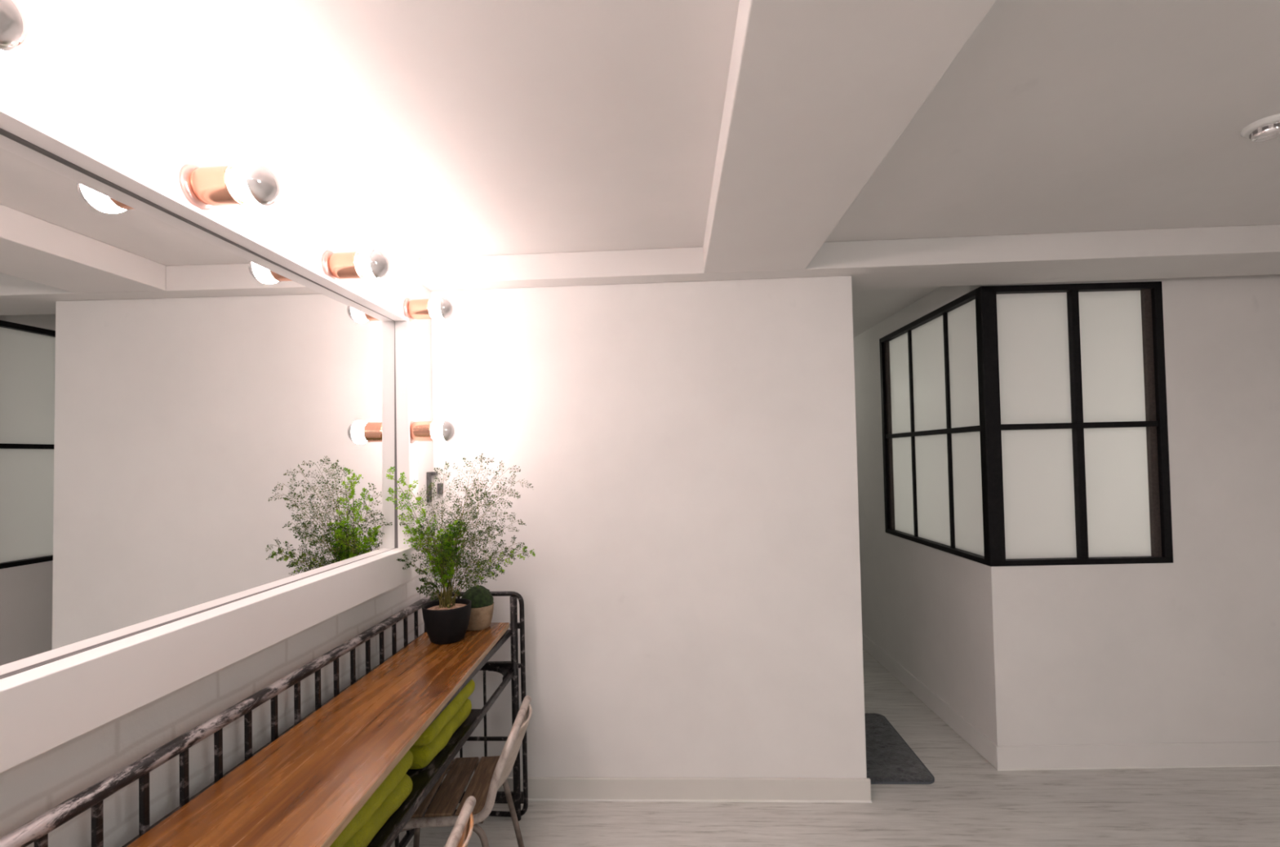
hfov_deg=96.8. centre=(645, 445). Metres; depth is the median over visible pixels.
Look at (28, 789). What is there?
wall
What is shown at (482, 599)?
potted plant
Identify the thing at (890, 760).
floor mat
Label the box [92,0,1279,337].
ceiling
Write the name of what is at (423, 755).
folded towel
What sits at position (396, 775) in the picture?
folded towel
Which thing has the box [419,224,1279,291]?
trim
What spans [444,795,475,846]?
metal chair
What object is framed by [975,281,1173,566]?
window
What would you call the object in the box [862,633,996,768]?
baseboard
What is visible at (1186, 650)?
wall
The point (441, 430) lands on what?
lamp
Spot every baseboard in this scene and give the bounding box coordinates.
[390,831,413,846]
[441,777,871,800]
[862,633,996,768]
[995,741,1279,768]
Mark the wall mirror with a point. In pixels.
(202, 425)
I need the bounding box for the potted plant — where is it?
[461,585,493,631]
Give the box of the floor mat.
[864,713,934,784]
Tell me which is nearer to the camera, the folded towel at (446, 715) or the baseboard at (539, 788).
the folded towel at (446, 715)
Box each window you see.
[879,286,989,566]
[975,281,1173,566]
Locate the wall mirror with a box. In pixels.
[0,52,418,773]
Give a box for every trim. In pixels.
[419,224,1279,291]
[528,799,871,803]
[996,764,1279,770]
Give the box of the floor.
[407,648,1279,846]
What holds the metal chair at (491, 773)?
on the floor
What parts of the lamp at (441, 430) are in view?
wall plate, bulb, silver crown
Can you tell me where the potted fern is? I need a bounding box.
[385,453,535,644]
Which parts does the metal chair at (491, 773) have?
leg, leg, leg, leg, panel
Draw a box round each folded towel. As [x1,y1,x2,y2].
[329,750,413,846]
[342,773,413,846]
[408,698,471,769]
[412,679,475,746]
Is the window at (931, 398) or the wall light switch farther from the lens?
the window at (931, 398)
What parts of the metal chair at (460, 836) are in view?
panel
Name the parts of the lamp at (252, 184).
wall plate, bulb, silver crown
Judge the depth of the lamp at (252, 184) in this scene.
1.26 m
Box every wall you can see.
[0,0,435,846]
[431,275,866,777]
[853,284,1001,735]
[969,274,1279,746]
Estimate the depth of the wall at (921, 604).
3.69 m
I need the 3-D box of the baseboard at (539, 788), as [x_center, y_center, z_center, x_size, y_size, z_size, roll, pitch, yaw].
[0.021,1.573,2.605,1.988,0.100,0.014,-1,-1,3]
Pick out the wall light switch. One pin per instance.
(428, 474)
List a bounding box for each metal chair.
[390,695,532,846]
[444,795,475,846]
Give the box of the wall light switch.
[426,471,443,502]
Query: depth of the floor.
2.47 m
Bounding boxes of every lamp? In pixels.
[0,0,29,53]
[179,161,279,209]
[321,248,389,280]
[403,297,453,321]
[409,419,455,443]
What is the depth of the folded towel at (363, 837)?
1.41 m
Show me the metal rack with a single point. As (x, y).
(37, 830)
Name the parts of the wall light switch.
plate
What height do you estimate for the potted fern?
0.739 m
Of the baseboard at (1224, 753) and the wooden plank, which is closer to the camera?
the wooden plank
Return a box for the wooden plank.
[125,622,509,846]
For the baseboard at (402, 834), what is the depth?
2.28 m
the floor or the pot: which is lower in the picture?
the floor
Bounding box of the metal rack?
[0,591,528,846]
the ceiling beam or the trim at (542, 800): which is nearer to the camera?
the ceiling beam
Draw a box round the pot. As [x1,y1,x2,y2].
[422,598,471,644]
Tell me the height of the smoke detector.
0.041 m
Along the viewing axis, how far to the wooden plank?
1.35 m
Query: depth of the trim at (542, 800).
2.58 m
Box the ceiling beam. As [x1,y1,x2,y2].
[702,0,996,272]
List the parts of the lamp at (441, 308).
wall plate, bulb, silver crown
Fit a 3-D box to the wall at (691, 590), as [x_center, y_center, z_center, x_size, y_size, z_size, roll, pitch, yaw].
[-0.008,0.432,2.691,1.976,2.385,0.110,-1,-1,3]
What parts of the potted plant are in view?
pot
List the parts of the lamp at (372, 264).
wall plate, bulb, silver crown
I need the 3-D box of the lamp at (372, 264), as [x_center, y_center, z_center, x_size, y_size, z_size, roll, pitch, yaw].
[-0.904,-0.570,1.795,0.184,0.095,0.095,-1,-1,3]
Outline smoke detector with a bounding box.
[1240,113,1279,142]
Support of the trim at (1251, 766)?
attached to the wall at (1186, 650)
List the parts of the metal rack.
rail, post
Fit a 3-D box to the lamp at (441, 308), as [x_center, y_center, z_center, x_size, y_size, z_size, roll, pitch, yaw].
[-0.879,-0.560,2.327,0.184,0.095,0.095,-1,-1,3]
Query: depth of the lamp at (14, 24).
0.78 m

